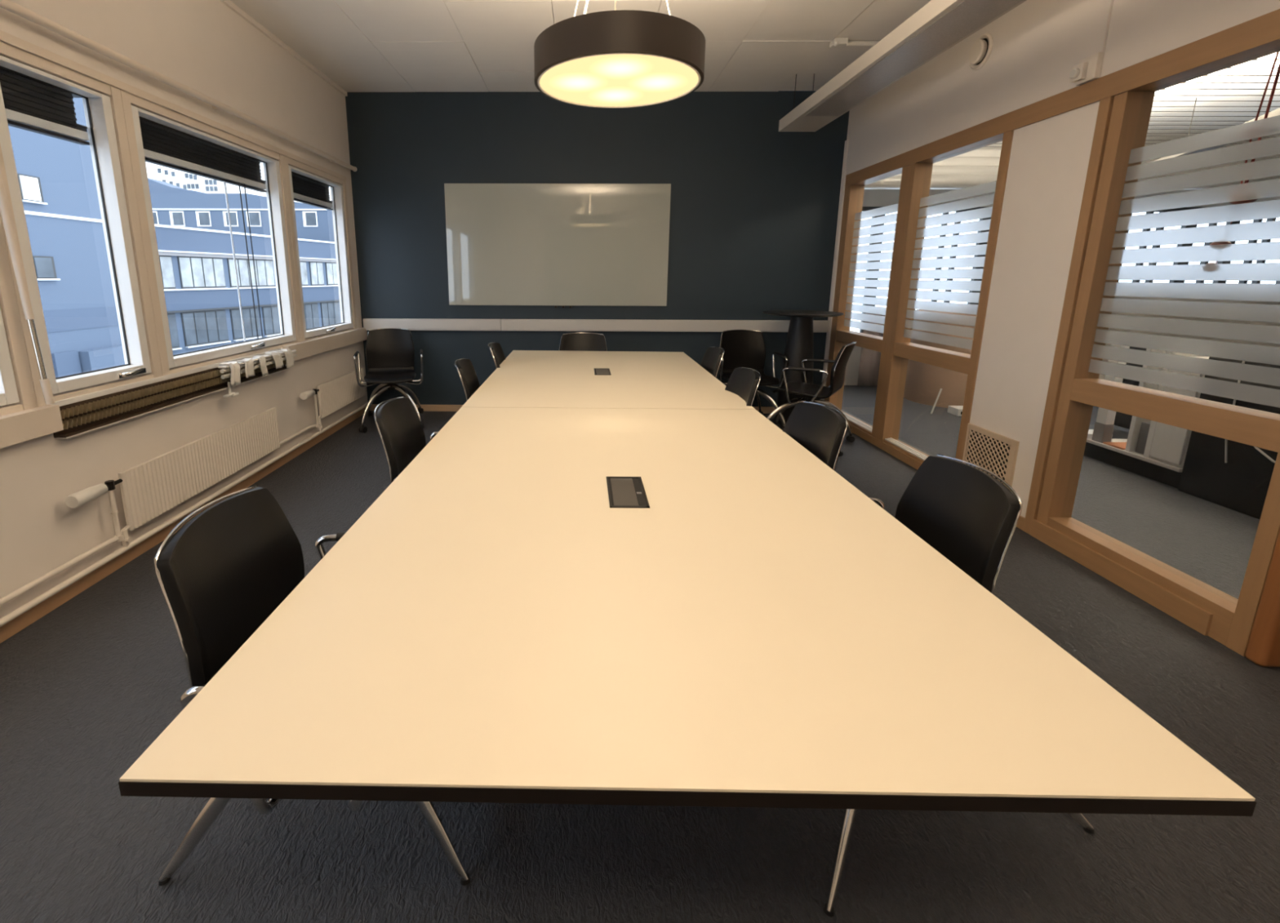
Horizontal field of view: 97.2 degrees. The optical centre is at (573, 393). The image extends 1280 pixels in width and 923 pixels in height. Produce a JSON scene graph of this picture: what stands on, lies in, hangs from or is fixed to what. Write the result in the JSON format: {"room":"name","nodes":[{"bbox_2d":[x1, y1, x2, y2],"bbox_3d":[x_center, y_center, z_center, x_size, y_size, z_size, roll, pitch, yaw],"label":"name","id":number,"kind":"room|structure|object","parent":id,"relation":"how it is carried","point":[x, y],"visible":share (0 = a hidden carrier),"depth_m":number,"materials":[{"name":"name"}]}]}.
{"room":"conference room","nodes":[
{"label":"conference room","id":0,"kind":"room"},
{"bbox_2d":[0,0,367,618],"bbox_3d":[-2.248,-0.556,1.876,0.130,3.051,7.639,0,12,1],"label":"wall","id":1,"kind":"structure","parent":0,"point":[204,46],"depth_m":2.98,"materials":[{"name":"paint"}]},
{"bbox_2d":[0,217,37,416],"bbox_3d":[-2.251,-0.484,1.458,0.132,1.400,1.390,0,12,1],"label":"window","id":2,"kind":"structure","parent":1,"relation":"in","point":[17,393],"depth_m":2.17,"materials":[{"name":"beige paint"}]},
{"bbox_2d":[0,169,54,404],"bbox_3d":[-2.135,-0.562,2.137,0.064,1.243,0.030,-11,16,-44],"label":"rod","id":3,"kind":"object","parent":2,"relation":"hanging from","point":[4,207],"visible":1,"depth_m":2.16,"materials":[{"name":"beige paint"}]},
{"bbox_2d":[0,404,63,448],"bbox_3d":[-2.184,0.521,0.310,0.050,0.110,4.135,0,12,1],"label":"trim","id":4,"kind":"structure","parent":1,"relation":"attached to","point":[22,426],"depth_m":2.20,"materials":[{"name":"beige paint"}]},
{"bbox_2d":[0,536,119,606],"bbox_3d":[-2.154,1.099,0.517,0.030,0.039,4.267,0,12,1],"label":"pipe","id":5,"kind":"object","parent":1,"relation":"attached to","point":[4,600],"visible":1,"depth_m":2.29,"materials":[{"name":"white metal"}]},
{"bbox_2d":[0,40,162,407],"bbox_3d":[-2.216,-0.696,2.478,0.173,1.400,0.695,0,12,1],"label":"window","id":6,"kind":"structure","parent":1,"relation":"in","point":[102,102],"depth_m":2.63,"materials":[{"name":"beige paint"}]},
{"bbox_2d":[0,68,89,145],"bbox_3d":[-2.279,-1.213,2.371,0.040,0.208,0.469,0,12,1],"label":"window blind","id":7,"kind":"object","parent":6,"relation":"attached to","point":[31,105],"visible":1,"depth_m":2.38,"materials":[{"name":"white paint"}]},
{"bbox_2d":[50,347,283,406],"bbox_3d":[-2.183,-0.135,3.232,0.052,0.024,1.855,0,12,1],"label":"trim","id":8,"kind":"structure","parent":1,"relation":"attached to","point":[99,393],"depth_m":2.80,"materials":[{"name":"white paint"}]},
{"bbox_2d":[53,355,289,439],"bbox_3d":[-2.144,-0.060,3.248,0.054,0.129,1.855,0,12,1],"label":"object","id":9,"kind":"object","parent":1,"relation":"attached to","point":[82,417],"visible":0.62,"depth_m":2.77,"materials":[{"name":"brown metal"}]},
{"bbox_2d":[217,349,297,397],"bbox_3d":[-2.078,-0.158,3.765,0.085,0.211,0.880,0,12,1],"label":"power strip","id":10,"kind":"object","parent":9,"relation":"on","point":[234,367],"visible":1,"depth_m":3.58,"materials":[{"name":"white plastic"}]},
{"bbox_2d":[65,407,279,547],"bbox_3d":[-2.120,0.436,3.169,0.104,0.353,1.608,0,12,1],"label":"radiator","id":11,"kind":"object","parent":1,"relation":"attached to","point":[150,488],"visible":1,"depth_m":3.00,"materials":[{"name":"white metal"}]},
{"bbox_2d":[0,402,368,626],"bbox_3d":[-2.124,0.855,2.056,0.026,0.026,7.380,0,12,1],"label":"pipe","id":12,"kind":"object","parent":11,"relation":"attached to","point":[49,593],"visible":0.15,"depth_m":2.74,"materials":[{"name":"white metal"}]},
{"bbox_2d":[0,30,346,181],"bbox_3d":[-2.176,-1.247,1.609,0.012,0.037,7.400,0,12,1],"label":"trim","id":13,"kind":"structure","parent":1,"relation":"attached to","point":[6,37],"depth_m":2.77,"materials":[{"name":"beige paint"}]},
{"bbox_2d":[0,0,357,171],"bbox_3d":[-2.142,-1.404,1.849,0.072,0.045,7.134,0,12,1],"label":"rail","id":14,"kind":"object","parent":1,"relation":"attached to","point":[11,6],"visible":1,"depth_m":2.73,"materials":[{"name":"white metal"}]},
{"bbox_2d":[0,406,366,643],"bbox_3d":[-2.182,0.910,2.129,0.014,0.078,7.539,0,12,1],"label":"baseboard","id":15,"kind":"structure","parent":1,"relation":"attached to","point":[24,620],"depth_m":2.70,"materials":[{"name":"brown wood"}]},
{"bbox_2d":[120,89,301,376],"bbox_3d":[-2.202,-0.919,3.552,0.173,1.400,1.500,0,12,1],"label":"window","id":16,"kind":"structure","parent":1,"relation":"in","point":[135,108],"depth_m":3.34,"materials":[{"name":"beige paint"}]},
{"bbox_2d":[139,118,266,341],"bbox_3d":[-2.266,-0.930,3.551,0.040,1.242,1.274,0,12,1],"label":"window blind","id":17,"kind":"object","parent":16,"relation":"attached to","point":[162,146],"visible":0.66,"depth_m":3.44,"materials":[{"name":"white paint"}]},
{"bbox_2d":[219,0,347,96],"bbox_3d":[-2.168,-2.012,1.521,0.022,0.035,7.539,0,12,1],"label":"trim","id":18,"kind":"structure","parent":1,"relation":"attached to","point":[235,8],"depth_m":4.05,"materials":[{"name":"paint"}]},
{"bbox_2d":[280,424,316,444],"bbox_3d":[-2.111,0.322,4.282,0.057,0.025,0.596,0,12,1],"label":"pipe","id":19,"kind":"object","parent":1,"relation":"attached to","point":[299,433],"visible":0.79,"depth_m":4.30,"materials":[{"name":"white metal"}]},
{"bbox_2d":[284,155,356,341],"bbox_3d":[-2.184,-1.185,4.832,0.173,1.400,1.115,0,12,1],"label":"window","id":20,"kind":"structure","parent":1,"relation":"in","point":[338,186],"depth_m":5.16,"materials":[{"name":"beige paint"}]},
{"bbox_2d":[291,173,333,210],"bbox_3d":[-2.247,-1.702,4.726,0.040,0.208,0.889,0,12,1],"label":"window blind","id":21,"kind":"object","parent":20,"relation":"attached to","point":[305,190],"visible":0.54,"depth_m":4.75,"materials":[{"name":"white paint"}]},
{"bbox_2d":[281,327,367,360],"bbox_3d":[-2.121,-0.445,4.905,0.050,0.122,1.547,0,12,1],"label":"trim","id":22,"kind":"structure","parent":1,"relation":"attached to","point":[309,348],"depth_m":4.76,"materials":[{"name":"beige paint"}]},
{"bbox_2d":[299,367,365,431],"bbox_3d":[-2.096,0.057,4.936,0.104,0.377,1.212,0,12,1],"label":"radiator","id":23,"kind":"object","parent":1,"relation":"attached to","point":[333,395],"visible":0.93,"depth_m":4.85,"materials":[{"name":"white metal"}]},
{"bbox_2d":[230,0,931,92],"bbox_3d":[0.164,-2.088,1.473,4.986,0.150,7.739,0,12,1],"label":"ceiling","id":24,"kind":"structure","parent":0,"point":[362,46],"depth_m":3.98,"materials":[{"name":"paint"}]},
{"bbox_2d":[533,0,705,108],"bbox_3d":[0.179,-1.688,2.158,0.672,0.916,0.672,0,12,1],"label":"pendant lamp","id":25,"kind":"object","parent":24,"relation":"hanging from","point":[616,59],"visible":1,"depth_m":2.05,"materials":[{"name":"brown metal"}]},
{"bbox_2d":[539,53,698,106],"bbox_3d":[0.178,-1.247,2.250,0.647,0.003,0.647,0,12,1],"label":"diffuser","id":26,"kind":"object","parent":25,"relation":"attached to","point":[575,79],"depth_m":2.20,"materials":[{"name":"plastic"}]},
{"bbox_2d":[829,37,879,48],"bbox_3d":[2.199,-2.522,4.046,0.667,0.059,0.101,0,12,1],"label":"ceiling sensor","id":27,"kind":"object","parent":24,"relation":"attached to","point":[837,42],"visible":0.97,"depth_m":4.05,"materials":[{"name":"white plastic"}]},
{"bbox_2d":[778,0,1026,132],"bbox_3d":[1.906,-1.797,1.490,0.321,0.441,6.900,0,12,1],"label":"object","id":28,"kind":"structure","parent":24,"relation":"attached to","point":[939,25],"depth_m":3.23,"materials":[{"name":"metal"}]},
{"bbox_2d":[345,90,849,406],"bbox_3d":[0.210,-1.308,5.536,4.946,3.051,0.100,0,12,1],"label":"wall","id":29,"kind":"structure","parent":0,"point":[754,205],"depth_m":5.36,"materials":[{"name":"blue paint"}]},
{"bbox_2d":[363,318,501,330],"bbox_3d":[-1.417,-0.686,5.612,1.377,0.115,0.050,0,12,1],"label":"cable trunking","id":30,"kind":"object","parent":29,"relation":"attached to","point":[412,324],"visible":1,"depth_m":5.59,"materials":[{"name":"plastic"}]},
{"bbox_2d":[444,183,671,307],"bbox_3d":[-0.160,-1.420,5.449,2.157,1.170,0.033,0,12,1],"label":"whiteboard","id":31,"kind":"object","parent":29,"relation":"attached to","point":[555,245],"visible":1,"depth_m":5.43,"materials":[{"name":"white glass"}]},
{"bbox_2d":[369,404,774,413],"bbox_3d":[0.197,0.164,5.784,4.642,0.068,0.014,0,12,1],"label":"baseboard","id":32,"kind":"structure","parent":29,"relation":"attached to","point":[766,410],"depth_m":5.79,"materials":[{"name":"brown wood"}]},
{"bbox_2d":[501,319,829,332],"bbox_3d":[0.898,-0.672,5.582,3.245,0.115,0.050,0,12,1],"label":"cable trunking","id":33,"kind":"object","parent":29,"relation":"attached to","point":[523,325],"visible":1,"depth_m":5.56,"materials":[{"name":"plastic"}]},
{"bbox_2d":[0,385,1279,922],"bbox_3d":[3.750,0.895,2.790,12.160,0.120,9.200,0,12,1],"label":"floor","id":34,"kind":"structure","parent":0,"point":[90,685],"depth_m":1.43,"materials":[{"name":"carpet"}]},
{"bbox_2d":[154,485,470,885],"bbox_3d":[-0.593,0.678,1.322,0.732,0.872,0.633,0,12,-3],"label":"chair","id":35,"kind":"object","parent":34,"relation":"on","point":[225,571],"visible":0.3,"depth_m":1.24,"materials":[{"name":"black leather"}]},
{"bbox_2d":[353,328,424,432],"bbox_3d":[-1.723,-0.148,5.274,0.606,0.872,0.692,-3,12,-15],"label":"chair","id":36,"kind":"object","parent":34,"relation":"on","point":[389,352],"visible":0.96,"depth_m":5.42,"materials":[{"name":"black leather"}]},
{"bbox_2d":[373,396,438,483],"bbox_3d":[-0.464,0.467,2.340,0.692,0.872,0.606,0,12,-1],"label":"chair","id":37,"kind":"object","parent":34,"relation":"on","point":[401,431],"visible":0.2,"depth_m":2.29,"materials":[{"name":"black leather"}]},
{"bbox_2d":[454,358,479,400],"bbox_3d":[-0.403,0.229,3.485,0.692,0.872,0.606,0,12,-3],"label":"chair","id":38,"kind":"object","parent":34,"relation":"on","point":[469,380],"visible":0.09,"depth_m":3.46,"materials":[{"name":"black leather"}]},
{"bbox_2d":[488,342,505,368],"bbox_3d":[-0.336,0.050,4.346,0.692,0.872,0.606,0,12,-1],"label":"chair","id":39,"kind":"object","parent":34,"relation":"on","point":[495,349],"visible":0.12,"depth_m":4.32,"materials":[{"name":"black leather"}]},
{"bbox_2d":[559,332,607,351],"bbox_3d":[0.078,-0.065,4.904,0.606,0.872,0.692,0,12,1],"label":"chair","id":40,"kind":"object","parent":34,"relation":"on","point":[578,341],"visible":0.16,"depth_m":5.08,"materials":[{"name":"black leather"}]},
{"bbox_2d":[462,350,755,409],"bbox_3d":[0.195,0.199,4.007,1.518,0.723,2.250,0,12,1],"label":"conference table","id":41,"kind":"object","parent":34,"relation":"on","point":[526,379],"visible":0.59,"depth_m":3.52,"materials":[{"name":"beige laminate"}]},
{"bbox_2d":[118,407,1256,816],"bbox_3d":[0.155,0.646,1.854,1.486,0.723,2.157,0,12,1],"label":"conference table","id":42,"kind":"object","parent":34,"relation":"on","point":[673,607],"visible":1,"depth_m":0.97,"materials":[{"name":"beige laminate"}]},
{"bbox_2d":[700,346,724,377],"bbox_3d":[0.751,0.101,4.117,0.692,0.872,0.606,0,12,1],"label":"chair","id":43,"kind":"object","parent":34,"relation":"on","point":[713,357],"visible":0.09,"depth_m":4.08,"materials":[{"name":"black leather"}]},
{"bbox_2d":[724,367,760,406],"bbox_3d":[0.683,0.300,3.158,0.692,0.872,0.606,0,12,0],"label":"chair","id":44,"kind":"object","parent":34,"relation":"on","point":[743,382],"visible":0.11,"depth_m":3.11,"materials":[{"name":"black leather"}]},
{"bbox_2d":[719,329,787,430],"bbox_3d":[1.627,-0.127,5.232,0.606,0.872,0.692,0,12,-1],"label":"chair","id":45,"kind":"object","parent":34,"relation":"on","point":[746,348],"visible":0.65,"depth_m":5.40,"materials":[{"name":"black leather"}]},
{"bbox_2d":[762,310,844,428],"bbox_3d":[2.056,-0.208,5.158,0.680,1.064,0.680,0,12,1],"label":"table","id":46,"kind":"object","parent":34,"relation":"on","point":[799,343],"visible":0.7,"depth_m":5.03,"materials":[{"name":"black plastic"}]},
{"bbox_2d":[766,342,857,457],"bbox_3d":[1.959,-0.009,4.670,0.692,0.872,0.606,9,14,35],"label":"chair","id":47,"kind":"object","parent":34,"relation":"on","point":[806,392],"visible":0.83,"depth_m":4.54,"materials":[{"name":"black leather"}]},
{"bbox_2d":[782,401,847,471],"bbox_3d":[0.698,0.486,2.267,0.692,0.872,0.606,0,12,-1],"label":"chair","id":48,"kind":"object","parent":34,"relation":"on","point":[820,429],"visible":0.14,"depth_m":2.20,"materials":[{"name":"black leather"}]},
{"bbox_2d":[857,312,885,386],"bbox_3d":[3.671,-0.540,6.841,0.324,0.920,0.044,0,12,1],"label":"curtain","id":49,"kind":"object","parent":34,"relation":"on","point":[869,362],"visible":0.47,"depth_m":6.88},
{"bbox_2d":[930,388,942,413],"bbox_3d":[3.703,0.083,5.727,0.099,0.263,0.016,-2,12,-13],"label":"rod","id":50,"kind":"object","parent":34,"relation":"on","point":[940,390],"visible":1,"depth_m":5.72,"materials":[{"name":"white plastic"}]},
{"bbox_2d":[903,309,976,408],"bbox_3d":[4.282,-0.409,6.291,0.900,1.010,0.900,0,12,1],"label":"partition","id":51,"kind":"object","parent":34,"relation":"on","point":[924,382],"depth_m":6.08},
{"bbox_2d":[947,405,963,416],"bbox_3d":[3.976,0.182,5.740,0.190,0.075,0.168,0,12,1],"label":"box","id":52,"kind":"object","parent":34,"relation":"on","point":[957,411],"visible":0.46,"depth_m":5.72,"materials":[{"name":"white plastic"}]},
{"bbox_2d":[822,454,1094,917],"bbox_3d":[0.848,0.631,1.577,0.789,0.874,0.733,-3,12,-14],"label":"chair","id":53,"kind":"object","parent":34,"relation":"on","point":[968,516],"visible":0.16,"depth_m":1.46,"materials":[{"name":"black leather"}]},
{"bbox_2d":[1083,344,1207,488],"bbox_3d":[4.328,0.076,4.231,0.650,0.900,1.230,0,12,1],"label":"shelf unit","id":54,"kind":"object","parent":34,"relation":"on","point":[1128,460],"visible":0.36,"depth_m":4.09,"materials":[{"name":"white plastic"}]},
{"bbox_2d":[1087,429,1112,438],"bbox_3d":[4.139,0.334,4.476,0.190,0.056,0.140,0,12,1],"label":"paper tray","id":55,"kind":"object","parent":54,"relation":"on","point":[1090,431],"visible":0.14,"depth_m":4.41,"materials":[{"name":"white plastic"}]},
{"bbox_2d":[1102,442,1126,449],"bbox_3d":[4.133,0.393,4.177,0.235,0.012,0.160,0,12,1],"label":"folder","id":56,"kind":"object","parent":54,"relation":"on","point":[1122,446],"visible":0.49,"depth_m":4.19,"materials":[{"name":"orange paper"}]},
{"bbox_2d":[1135,422,1151,454],"bbox_3d":[4.198,0.325,3.977,0.300,0.226,0.092,0,12,1],"label":"file box","id":57,"kind":"object","parent":54,"relation":"on","point":[1144,427],"visible":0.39,"depth_m":3.99,"materials":[{"name":"grey cardboard"}]},
{"bbox_2d":[1150,356,1208,468],"bbox_3d":[4.299,0.128,3.726,0.594,0.716,0.216,0,12,1],"label":"base cabinet","id":58,"kind":"object","parent":54,"relation":"on","point":[1170,445],"visible":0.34,"depth_m":3.75,"materials":[{"name":"white laminate"}]},
{"bbox_2d":[1177,356,1279,519],"bbox_3d":[4.231,0.292,3.069,0.512,0.950,1.105,0,12,1],"label":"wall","id":59,"kind":"structure","parent":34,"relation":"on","point":[1235,476],"depth_m":3.41,"materials":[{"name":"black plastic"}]},
{"bbox_2d":[823,0,1279,517],"bbox_3d":[2.562,-0.516,1.767,0.140,3.051,7.539,0,12,1],"label":"wall","id":60,"kind":"structure","parent":0,"point":[1037,44],"depth_m":3.09,"materials":[{"name":"paint"}]},
{"bbox_2d":[820,139,848,399],"bbox_3d":[2.533,-1.067,5.475,0.016,2.620,0.053,0,12,1],"label":"trim","id":61,"kind":"structure","parent":60,"relation":"attached to","point":[846,142],"depth_m":5.40,"materials":[{"name":"paint"}]},
{"bbox_2d":[824,130,1013,470],"bbox_3d":[2.579,-0.638,4.445,0.134,2.200,2.079,0,12,1],"label":"window","id":62,"kind":"structure","parent":60,"relation":"in","point":[895,348],"depth_m":4.23,"materials":[{"name":"brown wood"}]},
{"bbox_2d":[968,32,993,70],"bbox_3d":[2.504,-2.113,3.469,0.038,0.196,0.196,0,12,1],"label":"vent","id":63,"kind":"object","parent":60,"relation":"attached to","point":[980,52],"visible":1,"depth_m":3.44,"materials":[{"name":"white plastic"}]},
{"bbox_2d":[962,422,1019,491],"bbox_3d":[2.498,0.401,3.384,0.016,0.347,0.410,0,12,1],"label":"air vent","id":64,"kind":"object","parent":60,"relation":"in","point":[996,453],"visible":0.65,"depth_m":3.35,"materials":[{"name":"metal"}]},
{"bbox_2d":[1016,515,1025,530],"bbox_3d":[2.568,0.673,3.372,0.152,0.070,0.557,0,12,1],"label":"baseboard","id":65,"kind":"structure","parent":60,"relation":"attached to","point":[1020,522],"depth_m":3.12,"materials":[{"name":"brown wood"}]},
{"bbox_2d":[844,8,1279,186],"bbox_3d":[2.571,-1.494,2.900,0.142,0.105,4.756,0,12,1],"label":"trim","id":66,"kind":"structure","parent":60,"relation":"attached to","point":[1257,37],"depth_m":2.54,"materials":[{"name":"brown wood"}]},
{"bbox_2d":[1069,52,1104,84],"bbox_3d":[2.475,-1.569,2.714,0.070,0.114,0.110,0,12,1],"label":"thermostat","id":67,"kind":"object","parent":60,"relation":"attached to","point":[1088,69],"visible":1,"depth_m":2.70,"materials":[{"name":"white plastic"}]},
{"bbox_2d":[1100,0,1113,52],"bbox_3d":[2.504,-1.909,2.593,0.012,0.641,0.010,0,12,1],"label":"trim","id":68,"kind":"structure","parent":60,"relation":"attached to","point":[1111,2],"depth_m":2.63,"materials":[{"name":"paint"}]},
{"bbox_2d":[1022,91,1279,656],"bbox_3d":[2.549,-0.206,2.367,0.136,2.200,1.052,0,12,1],"label":"window","id":69,"kind":"structure","parent":60,"relation":"in","point":[1118,150],"depth_m":2.40,"materials":[{"name":"brown wood"}]},
{"bbox_2d":[1206,52,1279,264],"bbox_3d":[2.694,-1.005,2.232,0.083,1.022,0.125,0,12,1],"label":"hanging ornament","id":70,"kind":"object","parent":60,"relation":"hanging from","point":[1277,74],"visible":0.2,"depth_m":2.19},
{"bbox_2d":[1244,528,1279,666],"bbox_3d":[2.538,0.009,1.329,0.150,2.200,1.066,0,12,1],"label":"door","id":71,"kind":"structure","parent":60,"relation":"in","point":[1263,647],"depth_m":2.00,"materials":[{"name":"brown wood"}]},
{"bbox_2d":[844,189,1279,385],"bbox_3d":[6.201,-1.491,7.010,6.994,2.850,0.100,0,12,1],"label":"wall","id":72,"kind":"structure","parent":0,"point":[872,197],"depth_m":7.01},
{"bbox_2d":[859,206,991,333],"bbox_3d":[4.041,-1.490,7.040,2.274,1.620,0.060,0,12,1],"label":"window","id":73,"kind":"structure","parent":72,"relation":"in","point":[864,208],"depth_m":6.96,"materials":[{"name":"clear glass"}]},
{"bbox_2d":[1117,207,1279,284],"bbox_3d":[7.438,-1.772,6.935,4.120,1.000,0.060,0,12,1],"label":"window","id":74,"kind":"structure","parent":72,"relation":"in","point":[1182,208],"depth_m":6.91,"materials":[{"name":"clear glass"}]},
{"bbox_2d":[982,51,1279,147],"bbox_3d":[6.162,-1.986,2.873,6.974,0.003,7.799,0,12,1],"label":"ceiling","id":75,"kind":"structure","parent":0,"point":[1188,100],"depth_m":4.50,"materials":[{"name":"metal"}]},
{"bbox_2d":[864,147,1279,189],"bbox_3d":[6.194,-2.415,6.027,6.994,0.449,0.299,0,12,1],"label":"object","id":76,"kind":"structure","parent":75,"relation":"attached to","point":[980,166],"depth_m":5.97,"materials":[{"name":"metal"}]},
{"bbox_2d":[1153,143,1228,161],"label":"lamp","id":77,"kind":"object","parent":75,"relation":"hanging from","point":[1216,147],"depth_m":4.26,"materials":[{"name":"ceramic"}]},
{"bbox_2d":[1187,97,1196,136],"label":"cable","id":78,"kind":"object","parent":75,"relation":"hanging from","point":[1196,98],"depth_m":4.38,"materials":[{"name":"plastic"}]},
{"bbox_2d":[1242,107,1279,124],"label":"lamp","id":79,"kind":"object","parent":75,"relation":"hanging from","point":[1274,113],"depth_m":3.37,"materials":[{"name":"ceramic"}]},
{"label":"outside","id":80,"kind":"structure","parent":0,"visible":0},
{"bbox_3d":[-70.474,-8.346,70.741,137.190,0.200,200.000,0,12,1],"label":"ground","id":81,"kind":"structure","parent":80,"visible":0},
{"bbox_2d":[8,97,124,377],"bbox_3d":[-24.675,-4.904,7.799,10.400,19.000,32.600,0,12,1],"label":"building","id":82,"kind":"structure","parent":81,"relation":"on","point":[56,179],"depth_m":21.88,"materials":[{"name":"metal"}]},
{"bbox_2d":[145,161,266,196],"bbox_3d":[-82.725,-39.307,123.157,25.000,39.000,15.100,0,12,1],"label":"tower block","id":83,"kind":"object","parent":81,"relation":"on","point":[185,180],"visible":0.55,"depth_m":114.65,"materials":[{"name":"white concrete"}]},
{"bbox_2d":[147,177,334,241],"bbox_3d":[-39.667,-14.344,59.825,39.000,16.200,10.100,0,12,1],"label":"storey","id":84,"kind":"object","parent":81,"relation":"on","point":[172,205],"visible":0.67,"depth_m":54.06,"materials":[{"name":"metal"}]},
{"bbox_2d":[154,223,341,355],"bbox_3d":[-25.703,-6.663,40.166,11.003,9.260,27.007,2,12,11],"label":"office building","id":85,"kind":"structure","parent":81,"relation":"on","point":[197,269],"depth_m":37.90,"materials":[{"name":"metal"}]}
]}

